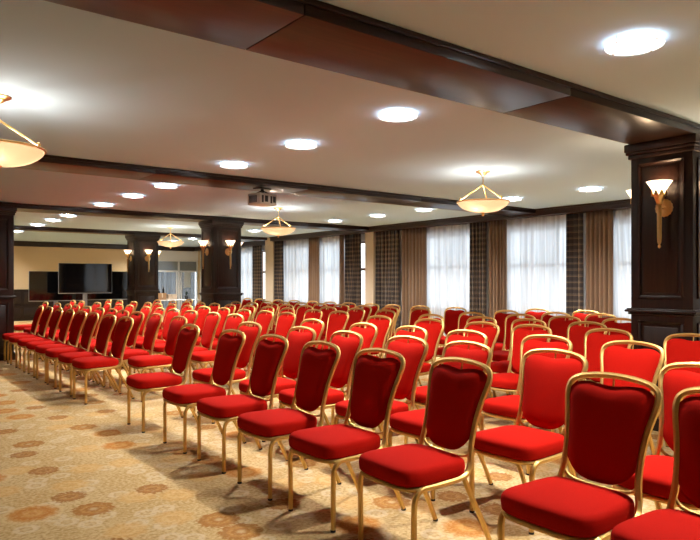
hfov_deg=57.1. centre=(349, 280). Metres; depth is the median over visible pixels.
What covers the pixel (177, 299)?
side table
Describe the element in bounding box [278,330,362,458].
banquet chair
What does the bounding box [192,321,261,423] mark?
banquet chair
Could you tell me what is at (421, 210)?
recessed light
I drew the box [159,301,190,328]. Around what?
banquet chair
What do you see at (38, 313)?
banquet chair
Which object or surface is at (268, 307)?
banquet chair
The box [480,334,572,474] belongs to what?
banquet chair
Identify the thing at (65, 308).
banquet chair
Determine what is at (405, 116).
recessed light
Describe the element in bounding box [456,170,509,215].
chandelier
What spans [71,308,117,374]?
banquet chair
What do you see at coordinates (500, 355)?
banquet chair
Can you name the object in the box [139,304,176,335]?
banquet chair
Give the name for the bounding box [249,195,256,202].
vent
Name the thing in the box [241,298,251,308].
banquet chair
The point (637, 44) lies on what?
recessed light
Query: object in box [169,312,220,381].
banquet chair
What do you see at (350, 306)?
banquet chair
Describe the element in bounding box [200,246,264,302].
wall
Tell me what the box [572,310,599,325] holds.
banquet chair
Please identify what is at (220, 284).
column
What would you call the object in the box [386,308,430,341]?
banquet chair
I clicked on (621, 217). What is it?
sheer curtain
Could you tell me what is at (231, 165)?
recessed light
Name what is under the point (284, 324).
banquet chair
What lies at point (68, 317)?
banquet chair
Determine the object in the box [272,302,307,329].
banquet chair
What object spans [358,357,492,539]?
banquet chair
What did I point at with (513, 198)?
recessed light
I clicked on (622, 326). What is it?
banquet chair
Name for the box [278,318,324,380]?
banquet chair
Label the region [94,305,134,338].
banquet chair
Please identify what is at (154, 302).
banquet chair
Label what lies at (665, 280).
column
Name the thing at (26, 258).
wall
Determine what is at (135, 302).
banquet chair
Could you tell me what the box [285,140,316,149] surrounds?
recessed light
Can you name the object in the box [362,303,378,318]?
banquet chair
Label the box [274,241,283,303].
drape
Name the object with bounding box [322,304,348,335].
banquet chair
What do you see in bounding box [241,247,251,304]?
sheer curtain
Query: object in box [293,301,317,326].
banquet chair
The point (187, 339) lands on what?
banquet chair
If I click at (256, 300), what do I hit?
banquet chair
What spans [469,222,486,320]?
drape
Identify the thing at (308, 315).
banquet chair
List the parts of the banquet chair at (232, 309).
backrest, frame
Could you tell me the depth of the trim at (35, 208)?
13.00 m
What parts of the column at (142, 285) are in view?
panel, panel, chair rail, panel, panel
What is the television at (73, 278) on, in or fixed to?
on the floor
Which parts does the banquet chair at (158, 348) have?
seat, backrest, frame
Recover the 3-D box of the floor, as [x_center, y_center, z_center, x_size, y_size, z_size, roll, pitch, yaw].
[-3.599,1.420,11.381,15.000,0.100,27.620,0,0,-38]
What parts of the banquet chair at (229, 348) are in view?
leg, leg, seat, seat frame, leg, backrest, frame, leg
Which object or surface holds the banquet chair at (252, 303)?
on the floor
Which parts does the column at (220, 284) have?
panel, panel, chair rail, panel, panel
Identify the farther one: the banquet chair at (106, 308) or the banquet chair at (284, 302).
the banquet chair at (284, 302)
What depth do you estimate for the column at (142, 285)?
17.74 m
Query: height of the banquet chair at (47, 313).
0.952 m
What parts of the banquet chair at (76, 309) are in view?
seat, backrest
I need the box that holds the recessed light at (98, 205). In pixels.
[94,203,112,206]
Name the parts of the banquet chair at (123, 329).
leg, leg, seat, seat frame, leg, backrest, frame, leg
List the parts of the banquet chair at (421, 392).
leg, seat frame, seat, backrest, frame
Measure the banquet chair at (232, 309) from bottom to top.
0.952 m
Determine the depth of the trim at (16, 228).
17.36 m
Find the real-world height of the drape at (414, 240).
2.591 m
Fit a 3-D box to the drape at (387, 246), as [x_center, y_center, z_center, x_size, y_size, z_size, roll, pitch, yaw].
[0.933,0.054,15.909,0.113,2.591,0.872,0,0,-38]
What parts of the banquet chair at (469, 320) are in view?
backrest, frame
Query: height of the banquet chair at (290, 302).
0.952 m
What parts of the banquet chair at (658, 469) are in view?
seat, seat frame, leg, rail, frame, backrest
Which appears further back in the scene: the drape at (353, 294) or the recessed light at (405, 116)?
the drape at (353, 294)
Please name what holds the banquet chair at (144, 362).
on the floor
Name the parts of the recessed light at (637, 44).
bulb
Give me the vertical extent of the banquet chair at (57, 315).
0.952 m
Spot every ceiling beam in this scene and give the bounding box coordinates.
[11,155,534,215]
[44,0,699,144]
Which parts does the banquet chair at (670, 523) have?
seat, frame, rail, backrest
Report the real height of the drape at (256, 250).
2.558 m
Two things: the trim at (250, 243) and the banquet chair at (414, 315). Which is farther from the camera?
the trim at (250, 243)
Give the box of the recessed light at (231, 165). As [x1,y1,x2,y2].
[220,162,246,168]
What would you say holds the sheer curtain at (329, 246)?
hanging from the wall at (584, 214)
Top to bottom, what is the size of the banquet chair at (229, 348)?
0.952 m
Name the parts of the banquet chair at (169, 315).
seat, backrest, frame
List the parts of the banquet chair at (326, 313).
backrest, frame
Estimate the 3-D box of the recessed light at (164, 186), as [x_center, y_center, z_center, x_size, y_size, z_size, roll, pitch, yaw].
[-2.631,-1.353,9.181,0.318,0.040,0.318,0,0,17]
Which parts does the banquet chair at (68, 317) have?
leg, leg, seat, backrest, frame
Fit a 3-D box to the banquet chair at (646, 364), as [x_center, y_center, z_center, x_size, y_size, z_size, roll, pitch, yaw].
[1.772,0.894,4.345,0.613,0.952,0.461,0,0,-39]
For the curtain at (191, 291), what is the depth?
26.11 m
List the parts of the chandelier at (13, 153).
arm, lamp shade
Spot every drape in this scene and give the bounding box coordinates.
[252,245,261,304]
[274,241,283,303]
[308,237,319,305]
[339,235,344,306]
[345,234,361,307]
[375,230,399,332]
[402,227,426,330]
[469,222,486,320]
[489,220,506,342]
[566,213,583,319]
[586,210,612,317]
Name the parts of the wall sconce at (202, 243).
stem, lamp shade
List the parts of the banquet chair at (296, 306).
backrest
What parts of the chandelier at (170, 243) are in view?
lamp shade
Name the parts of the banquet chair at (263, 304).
backrest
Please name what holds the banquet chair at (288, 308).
on the floor
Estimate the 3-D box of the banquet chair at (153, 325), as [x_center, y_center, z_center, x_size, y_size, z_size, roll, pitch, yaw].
[-2.759,0.894,8.252,0.613,0.952,0.461,0,0,-36]
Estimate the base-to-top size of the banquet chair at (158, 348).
0.952 m
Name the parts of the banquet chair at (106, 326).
leg, leg, seat, leg, backrest, frame, leg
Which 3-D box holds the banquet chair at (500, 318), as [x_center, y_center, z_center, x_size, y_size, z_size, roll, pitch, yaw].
[2.062,0.894,9.217,0.613,0.952,0.461,0,0,-36]
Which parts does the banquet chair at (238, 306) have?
backrest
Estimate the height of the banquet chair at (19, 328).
0.952 m
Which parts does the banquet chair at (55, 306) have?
seat, backrest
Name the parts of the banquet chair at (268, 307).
backrest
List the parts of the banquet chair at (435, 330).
seat, backrest, frame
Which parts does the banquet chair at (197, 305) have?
backrest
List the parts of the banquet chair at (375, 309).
frame, backrest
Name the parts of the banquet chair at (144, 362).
leg, seat frame, seat, backrest, frame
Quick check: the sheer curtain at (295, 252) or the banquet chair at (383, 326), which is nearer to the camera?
the banquet chair at (383, 326)
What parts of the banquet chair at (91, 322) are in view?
leg, leg, seat, backrest, frame, leg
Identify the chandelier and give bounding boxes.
[0,94,46,167]
[157,226,183,248]
[261,207,295,237]
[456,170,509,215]
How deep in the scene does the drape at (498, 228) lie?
13.16 m
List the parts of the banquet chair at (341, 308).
backrest, frame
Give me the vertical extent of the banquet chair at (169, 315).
0.952 m
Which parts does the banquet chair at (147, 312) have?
backrest, frame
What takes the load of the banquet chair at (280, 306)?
on the floor
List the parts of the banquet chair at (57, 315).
leg, leg, seat, backrest, frame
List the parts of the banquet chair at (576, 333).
backrest, frame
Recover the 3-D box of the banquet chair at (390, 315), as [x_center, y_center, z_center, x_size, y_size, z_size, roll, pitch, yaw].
[0.307,0.894,9.341,0.613,0.952,0.461,0,0,-37]
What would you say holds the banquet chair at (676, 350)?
on the floor
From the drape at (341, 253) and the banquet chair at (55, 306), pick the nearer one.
the banquet chair at (55, 306)
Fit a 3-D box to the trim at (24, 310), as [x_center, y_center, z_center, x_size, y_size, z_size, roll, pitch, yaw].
[-12.587,0.830,21.106,12.245,1.080,0.050,0,0,-38]
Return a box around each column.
[0,206,16,360]
[125,234,160,319]
[198,220,243,311]
[624,133,699,430]
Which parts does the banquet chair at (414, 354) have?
seat, seat frame, leg, backrest, frame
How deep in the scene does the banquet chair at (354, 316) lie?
10.02 m
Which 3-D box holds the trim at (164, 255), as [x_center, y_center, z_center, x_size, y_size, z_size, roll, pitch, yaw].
[-6.955,-1.099,25.467,2.020,0.548,0.012,0,0,-38]
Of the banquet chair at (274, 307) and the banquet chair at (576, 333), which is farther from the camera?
the banquet chair at (274, 307)
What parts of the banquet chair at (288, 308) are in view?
backrest, frame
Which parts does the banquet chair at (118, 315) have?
seat, backrest, frame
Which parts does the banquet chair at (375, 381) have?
leg, seat, seat frame, leg, leg, rail, frame, backrest, leg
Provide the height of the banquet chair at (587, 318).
0.952 m
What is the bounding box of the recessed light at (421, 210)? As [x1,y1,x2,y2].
[416,209,431,211]
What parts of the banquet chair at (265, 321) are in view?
backrest, frame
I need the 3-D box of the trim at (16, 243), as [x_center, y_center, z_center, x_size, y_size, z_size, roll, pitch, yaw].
[-11.851,-1.284,21.636,14.057,0.178,0.100,0,0,-38]
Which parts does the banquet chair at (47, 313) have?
leg, leg, seat, backrest, frame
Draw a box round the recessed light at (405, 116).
[379,109,416,121]
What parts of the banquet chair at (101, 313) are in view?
backrest, frame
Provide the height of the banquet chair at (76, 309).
0.952 m
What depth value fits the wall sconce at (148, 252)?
17.68 m
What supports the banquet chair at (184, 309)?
on the floor
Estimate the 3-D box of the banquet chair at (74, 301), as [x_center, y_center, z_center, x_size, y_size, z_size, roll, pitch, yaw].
[-6.405,0.894,14.191,0.613,0.952,0.461,0,0,-37]
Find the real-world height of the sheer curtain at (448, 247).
2.591 m
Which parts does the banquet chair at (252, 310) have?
backrest, frame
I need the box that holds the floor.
[0,317,699,539]
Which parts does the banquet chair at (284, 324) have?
backrest, frame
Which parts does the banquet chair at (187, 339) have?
leg, leg, seat, seat frame, leg, backrest, frame, leg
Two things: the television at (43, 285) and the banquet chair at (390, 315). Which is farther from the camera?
the television at (43, 285)
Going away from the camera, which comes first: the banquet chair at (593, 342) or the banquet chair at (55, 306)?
the banquet chair at (593, 342)
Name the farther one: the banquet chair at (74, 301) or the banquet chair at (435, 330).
the banquet chair at (74, 301)
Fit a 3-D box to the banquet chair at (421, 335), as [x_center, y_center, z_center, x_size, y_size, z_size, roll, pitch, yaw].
[0.353,0.894,5.866,0.613,0.952,0.461,0,0,-36]
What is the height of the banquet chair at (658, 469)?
0.952 m
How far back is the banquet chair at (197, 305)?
12.79 m
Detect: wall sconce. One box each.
[124,250,131,271]
[145,250,152,271]
[198,241,208,268]
[225,240,234,268]
[646,180,672,247]
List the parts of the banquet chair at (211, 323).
seat, backrest, frame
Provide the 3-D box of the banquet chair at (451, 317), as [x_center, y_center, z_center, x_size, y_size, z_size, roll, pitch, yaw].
[1.506,0.894,10.264,0.613,0.952,0.461,0,0,-40]
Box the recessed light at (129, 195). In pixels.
[123,194,142,198]
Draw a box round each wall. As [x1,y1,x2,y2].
[14,246,199,301]
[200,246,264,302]
[361,213,585,329]
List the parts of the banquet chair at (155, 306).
backrest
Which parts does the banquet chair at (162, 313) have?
backrest, frame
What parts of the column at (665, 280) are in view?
panel, panel, chair rail, panel, panel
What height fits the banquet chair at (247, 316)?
0.952 m
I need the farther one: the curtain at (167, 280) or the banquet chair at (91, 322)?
the curtain at (167, 280)
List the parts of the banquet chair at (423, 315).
frame, backrest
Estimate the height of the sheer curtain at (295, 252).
2.591 m
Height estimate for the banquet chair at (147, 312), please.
0.952 m
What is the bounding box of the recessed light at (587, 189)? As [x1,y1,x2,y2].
[579,188,601,191]
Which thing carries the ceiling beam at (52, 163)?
attached to the ceiling
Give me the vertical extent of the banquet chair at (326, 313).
0.952 m
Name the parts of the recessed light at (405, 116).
bulb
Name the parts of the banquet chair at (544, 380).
leg, seat frame, seat, leg, leg, rail, frame, backrest, leg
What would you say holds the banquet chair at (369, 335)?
on the floor
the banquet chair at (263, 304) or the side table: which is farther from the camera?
the side table
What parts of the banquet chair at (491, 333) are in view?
backrest, frame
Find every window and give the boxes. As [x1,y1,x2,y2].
[158,260,197,314]
[262,251,264,300]
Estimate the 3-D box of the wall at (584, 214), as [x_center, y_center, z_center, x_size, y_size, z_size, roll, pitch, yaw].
[3.719,-0.002,12.687,0.200,2.743,20.350,0,0,-38]
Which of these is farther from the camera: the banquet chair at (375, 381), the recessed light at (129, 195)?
the recessed light at (129, 195)
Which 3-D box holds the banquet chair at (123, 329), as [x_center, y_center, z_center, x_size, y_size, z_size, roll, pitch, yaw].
[-2.871,0.894,7.457,0.613,0.952,0.461,0,0,-40]
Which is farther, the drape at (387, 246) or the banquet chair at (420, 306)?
the drape at (387, 246)
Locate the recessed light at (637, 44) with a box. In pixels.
[604,31,664,55]
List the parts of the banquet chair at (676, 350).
frame, backrest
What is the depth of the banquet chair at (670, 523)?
2.52 m
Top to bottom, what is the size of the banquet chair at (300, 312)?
0.952 m
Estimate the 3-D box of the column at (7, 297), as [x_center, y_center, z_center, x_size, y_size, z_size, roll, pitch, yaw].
[-6.287,0.044,11.221,0.739,2.652,0.699,0,0,-38]
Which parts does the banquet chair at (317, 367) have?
leg, leg, seat, seat frame, leg, rail, backrest, frame, leg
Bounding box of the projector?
[248,187,276,206]
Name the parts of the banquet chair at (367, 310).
backrest, frame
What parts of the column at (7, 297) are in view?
panel, panel, chair rail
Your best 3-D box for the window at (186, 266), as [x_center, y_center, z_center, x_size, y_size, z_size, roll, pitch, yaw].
[-6.985,0.273,25.539,1.986,2.201,0.078,0,0,-38]
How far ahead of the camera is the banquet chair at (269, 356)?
4.88 m
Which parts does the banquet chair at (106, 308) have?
backrest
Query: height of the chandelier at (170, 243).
0.564 m
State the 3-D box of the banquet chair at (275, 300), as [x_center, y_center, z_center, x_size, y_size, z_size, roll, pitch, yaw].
[-1.885,0.894,14.647,0.613,0.952,0.461,0,0,-36]
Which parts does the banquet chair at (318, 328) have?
backrest, frame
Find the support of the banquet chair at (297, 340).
on the floor
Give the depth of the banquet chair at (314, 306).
12.17 m
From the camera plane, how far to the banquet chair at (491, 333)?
6.54 m
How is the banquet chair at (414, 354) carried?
on the floor
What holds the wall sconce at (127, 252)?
attached to the column at (142, 285)
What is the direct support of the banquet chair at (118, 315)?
on the floor
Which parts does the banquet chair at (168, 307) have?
backrest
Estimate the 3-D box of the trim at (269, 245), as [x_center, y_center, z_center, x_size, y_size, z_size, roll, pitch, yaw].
[-2.206,-0.002,20.655,0.905,2.743,0.493,0,0,-38]
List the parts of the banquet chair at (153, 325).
leg, seat, backrest, frame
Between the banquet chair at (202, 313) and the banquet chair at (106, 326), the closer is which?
the banquet chair at (106, 326)
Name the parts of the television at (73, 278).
post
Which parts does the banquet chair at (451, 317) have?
seat, backrest, frame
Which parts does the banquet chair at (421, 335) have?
backrest, frame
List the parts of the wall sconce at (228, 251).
stem, lamp shade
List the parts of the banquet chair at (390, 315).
backrest, frame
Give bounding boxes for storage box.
[158,293,165,299]
[166,294,176,299]
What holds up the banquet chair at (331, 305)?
on the floor
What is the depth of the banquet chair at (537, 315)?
9.83 m
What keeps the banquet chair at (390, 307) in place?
on the floor
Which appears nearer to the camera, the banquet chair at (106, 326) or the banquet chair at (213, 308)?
the banquet chair at (106, 326)
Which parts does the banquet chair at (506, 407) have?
leg, seat, seat frame, leg, frame, backrest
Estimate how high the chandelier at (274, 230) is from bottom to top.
0.564 m
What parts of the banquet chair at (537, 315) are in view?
frame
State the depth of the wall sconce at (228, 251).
13.60 m
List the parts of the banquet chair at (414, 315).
backrest, frame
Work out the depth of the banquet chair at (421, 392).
5.39 m
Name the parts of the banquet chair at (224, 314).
seat, backrest, frame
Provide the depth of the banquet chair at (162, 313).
10.12 m
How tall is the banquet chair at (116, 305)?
0.952 m
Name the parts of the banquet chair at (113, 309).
seat, backrest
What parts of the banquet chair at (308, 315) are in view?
backrest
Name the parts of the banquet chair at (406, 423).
leg, seat, seat frame, leg, backrest, frame, leg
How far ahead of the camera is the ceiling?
5.30 m
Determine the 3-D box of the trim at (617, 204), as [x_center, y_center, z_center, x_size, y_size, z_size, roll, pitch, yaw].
[3.667,-1.307,12.331,0.317,0.132,19.850,0,0,-38]
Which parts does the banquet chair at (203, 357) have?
leg, seat frame, seat, backrest, frame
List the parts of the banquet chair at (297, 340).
seat frame, seat, frame, backrest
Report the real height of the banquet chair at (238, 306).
0.952 m
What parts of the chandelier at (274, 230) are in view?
lamp shade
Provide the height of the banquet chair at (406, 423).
0.952 m
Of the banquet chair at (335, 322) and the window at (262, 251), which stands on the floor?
the banquet chair at (335, 322)
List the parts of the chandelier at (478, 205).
arm, lamp shade, arm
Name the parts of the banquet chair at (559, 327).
frame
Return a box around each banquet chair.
[2,305,43,363]
[9,306,53,367]
[14,301,47,349]
[17,308,62,371]
[23,303,60,354]
[26,309,74,377]
[33,304,71,357]
[35,310,86,382]
[40,304,79,358]
[45,312,99,388]
[47,300,75,326]
[51,306,91,364]
[57,301,84,328]
[58,314,116,396]
[59,307,104,370]
[68,302,100,331]
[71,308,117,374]
[72,316,133,404]
[79,310,128,379]
[80,303,110,334]
[92,304,123,337]
[92,311,143,384]
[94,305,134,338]
[108,313,162,390]
[110,306,150,336]
[122,307,164,367]
[126,324,199,432]
[128,301,137,311]
[128,316,186,401]
[133,308,179,372]
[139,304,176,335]
[143,302,151,309]
[145,303,162,328]
[146,300,176,326]
[147,299,160,322]
[149,310,197,372]
[153,305,192,354]
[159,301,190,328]
[162,329,246,453]
[168,306,210,355]
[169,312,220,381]
[189,313,243,384]
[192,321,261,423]
[193,302,205,347]
[195,307,229,369]
[197,334,288,473]
[199,304,235,336]
[205,309,251,373]
[208,303,219,315]
[215,305,255,338]
[230,301,240,317]
[237,340,340,500]
[239,310,273,368]
[239,326,315,441]
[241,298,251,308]
[244,312,295,369]
[245,302,257,326]
[251,307,294,368]
[252,301,271,326]
[253,299,282,321]
[254,298,263,319]
[260,306,274,314]
[265,303,278,329]
[268,304,293,333]
[270,301,289,328]
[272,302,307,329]
[273,300,299,324]
[274,305,312,333]
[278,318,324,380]
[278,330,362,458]
[288,348,405,532]
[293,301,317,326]
[295,303,326,330]
[303,309,322,323]
[317,310,348,349]
[318,306,336,339]
[321,308,364,340]
[322,301,336,309]
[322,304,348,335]
[330,322,377,424]
[334,335,428,447]
[342,302,355,310]
[345,305,371,337]
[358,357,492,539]
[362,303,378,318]
[365,315,391,357]
[370,309,395,354]
[376,304,400,355]
[378,306,398,355]
[380,325,427,439]
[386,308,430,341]
[388,341,492,500]
[389,305,429,337]
[404,329,487,449]
[408,318,444,410]
[418,314,443,385]
[436,312,484,356]
[438,307,466,346]
[439,316,496,396]
[463,321,499,397]
[469,348,587,534]
[479,324,551,424]
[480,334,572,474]
[491,314,535,394]
[491,318,546,394]
[493,310,518,350]
[497,372,662,539]
[524,308,549,323]
[541,312,570,331]
[548,315,580,343]
[551,328,632,431]
[561,340,664,476]
[567,321,606,381]
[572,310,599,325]
[584,313,616,326]
[601,318,630,338]
[610,362,699,539]
[610,386,699,539]
[654,333,699,446]
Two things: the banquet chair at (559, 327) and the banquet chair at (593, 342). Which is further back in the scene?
the banquet chair at (559, 327)
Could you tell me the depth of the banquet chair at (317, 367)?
4.32 m
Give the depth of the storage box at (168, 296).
22.97 m
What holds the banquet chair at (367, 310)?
on the floor
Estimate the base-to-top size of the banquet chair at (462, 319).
0.952 m
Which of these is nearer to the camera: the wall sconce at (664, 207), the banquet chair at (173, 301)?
the wall sconce at (664, 207)
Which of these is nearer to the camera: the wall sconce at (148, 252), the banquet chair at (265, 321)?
the banquet chair at (265, 321)
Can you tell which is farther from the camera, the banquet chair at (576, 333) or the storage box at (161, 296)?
the storage box at (161, 296)
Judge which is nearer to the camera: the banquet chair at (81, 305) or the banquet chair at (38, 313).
the banquet chair at (38, 313)
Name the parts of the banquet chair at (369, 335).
leg, backrest, frame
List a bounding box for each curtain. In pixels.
[158,272,175,311]
[177,272,194,312]
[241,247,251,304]
[283,239,307,304]
[319,235,344,306]
[427,224,469,335]
[507,215,565,317]
[613,208,630,322]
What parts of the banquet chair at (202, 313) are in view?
backrest, frame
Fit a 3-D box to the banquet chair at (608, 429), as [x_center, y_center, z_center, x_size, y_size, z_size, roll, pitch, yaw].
[0.978,0.894,2.755,0.613,0.952,0.461,0,0,-38]
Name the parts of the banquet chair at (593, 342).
backrest, frame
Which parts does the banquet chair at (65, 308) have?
backrest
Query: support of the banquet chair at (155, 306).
on the floor
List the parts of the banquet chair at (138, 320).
seat, backrest, frame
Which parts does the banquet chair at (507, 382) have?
seat, seat frame, frame, backrest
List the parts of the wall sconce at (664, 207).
stem, lamp shade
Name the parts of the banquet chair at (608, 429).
leg, seat, seat frame, rail, leg, frame, backrest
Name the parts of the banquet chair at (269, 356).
leg, leg, seat, seat frame, leg, rail, backrest, frame, leg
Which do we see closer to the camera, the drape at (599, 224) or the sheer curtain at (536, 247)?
the drape at (599, 224)
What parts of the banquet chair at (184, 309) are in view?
backrest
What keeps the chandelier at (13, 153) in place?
hanging from the ceiling
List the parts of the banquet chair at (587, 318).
backrest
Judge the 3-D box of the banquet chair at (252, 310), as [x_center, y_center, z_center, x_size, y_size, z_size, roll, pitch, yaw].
[-1.983,0.894,11.059,0.613,0.952,0.461,0,0,-40]
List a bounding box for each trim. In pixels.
[0,202,368,231]
[14,225,266,240]
[14,241,194,250]
[14,289,126,320]
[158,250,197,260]
[195,240,264,250]
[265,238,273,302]
[269,199,630,240]
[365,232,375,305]
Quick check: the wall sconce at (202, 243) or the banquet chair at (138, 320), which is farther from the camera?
the wall sconce at (202, 243)
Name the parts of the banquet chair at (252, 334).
seat, seat frame, backrest, frame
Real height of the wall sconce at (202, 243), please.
0.602 m
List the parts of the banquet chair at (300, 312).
backrest, frame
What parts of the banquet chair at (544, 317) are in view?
frame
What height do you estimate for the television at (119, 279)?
1.653 m
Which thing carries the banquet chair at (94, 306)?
on the floor
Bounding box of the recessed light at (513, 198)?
[508,197,521,201]
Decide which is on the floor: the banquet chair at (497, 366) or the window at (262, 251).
the banquet chair at (497, 366)
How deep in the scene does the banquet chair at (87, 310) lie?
10.73 m
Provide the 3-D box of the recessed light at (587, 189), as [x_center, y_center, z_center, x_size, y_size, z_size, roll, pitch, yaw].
[3.559,-1.353,9.521,0.318,0.040,0.318,0,0,-3]
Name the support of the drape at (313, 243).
hanging from the wall at (584, 214)
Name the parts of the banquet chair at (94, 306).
backrest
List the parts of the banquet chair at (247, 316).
seat, backrest, frame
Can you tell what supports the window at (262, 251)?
in the wall at (263, 247)
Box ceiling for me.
[0,0,699,246]
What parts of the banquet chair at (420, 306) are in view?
frame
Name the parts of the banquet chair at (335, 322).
seat, backrest, frame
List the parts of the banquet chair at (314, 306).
backrest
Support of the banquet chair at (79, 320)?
on the floor
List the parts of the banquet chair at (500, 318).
seat, backrest, frame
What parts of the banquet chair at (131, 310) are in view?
backrest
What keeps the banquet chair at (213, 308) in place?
on the floor
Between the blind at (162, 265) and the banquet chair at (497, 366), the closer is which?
the banquet chair at (497, 366)
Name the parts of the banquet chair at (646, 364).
backrest, frame, leg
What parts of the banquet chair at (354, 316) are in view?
backrest, frame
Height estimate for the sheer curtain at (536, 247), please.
2.591 m
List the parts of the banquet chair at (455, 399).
leg, seat, seat frame, leg, leg, rail, frame, backrest, leg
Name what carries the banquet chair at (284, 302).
on the floor
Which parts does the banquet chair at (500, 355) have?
seat, backrest, frame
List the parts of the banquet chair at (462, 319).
seat, backrest, frame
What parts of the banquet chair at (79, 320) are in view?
leg, seat, backrest, frame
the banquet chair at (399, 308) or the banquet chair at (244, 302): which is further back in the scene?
the banquet chair at (244, 302)
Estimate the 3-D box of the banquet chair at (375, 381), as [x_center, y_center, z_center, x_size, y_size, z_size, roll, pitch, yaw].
[-0.028,0.894,3.828,0.613,0.952,0.461,0,0,-39]
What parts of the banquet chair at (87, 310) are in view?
seat, backrest, frame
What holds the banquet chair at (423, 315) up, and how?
on the floor
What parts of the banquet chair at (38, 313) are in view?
leg, leg, seat, backrest, frame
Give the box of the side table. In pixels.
[161,299,198,302]
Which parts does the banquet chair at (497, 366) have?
seat, frame, backrest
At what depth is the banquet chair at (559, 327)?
7.79 m
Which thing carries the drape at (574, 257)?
hanging from the wall at (584, 214)
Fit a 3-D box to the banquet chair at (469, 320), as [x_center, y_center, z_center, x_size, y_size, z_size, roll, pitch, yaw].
[1.358,0.894,7.512,0.613,0.952,0.461,0,0,-38]
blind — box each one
[158,261,195,270]
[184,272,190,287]
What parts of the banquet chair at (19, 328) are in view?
seat, backrest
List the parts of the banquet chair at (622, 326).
frame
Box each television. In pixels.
[29,271,82,310]
[58,263,111,308]
[87,271,126,309]
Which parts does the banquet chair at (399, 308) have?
frame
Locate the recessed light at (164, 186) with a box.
[154,184,176,188]
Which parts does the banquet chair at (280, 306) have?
frame, backrest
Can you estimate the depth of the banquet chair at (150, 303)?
12.80 m
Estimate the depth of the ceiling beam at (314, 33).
3.70 m
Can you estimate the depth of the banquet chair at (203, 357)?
8.09 m
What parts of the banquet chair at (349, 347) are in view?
seat, seat frame, leg, backrest, frame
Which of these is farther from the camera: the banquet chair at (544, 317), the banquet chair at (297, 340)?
the banquet chair at (544, 317)
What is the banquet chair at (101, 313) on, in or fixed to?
on the floor
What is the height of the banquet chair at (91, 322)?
0.952 m
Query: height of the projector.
0.248 m
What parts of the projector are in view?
mount plate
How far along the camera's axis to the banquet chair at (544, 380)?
3.82 m
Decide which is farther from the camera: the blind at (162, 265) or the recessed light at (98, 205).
the blind at (162, 265)
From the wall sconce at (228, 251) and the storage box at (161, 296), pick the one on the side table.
the storage box at (161, 296)
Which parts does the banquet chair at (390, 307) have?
frame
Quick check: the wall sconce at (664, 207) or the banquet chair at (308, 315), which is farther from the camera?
the banquet chair at (308, 315)
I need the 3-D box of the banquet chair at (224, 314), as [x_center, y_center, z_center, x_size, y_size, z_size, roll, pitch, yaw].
[-2.228,0.894,10.064,0.613,0.952,0.461,0,0,-35]
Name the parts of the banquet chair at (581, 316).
frame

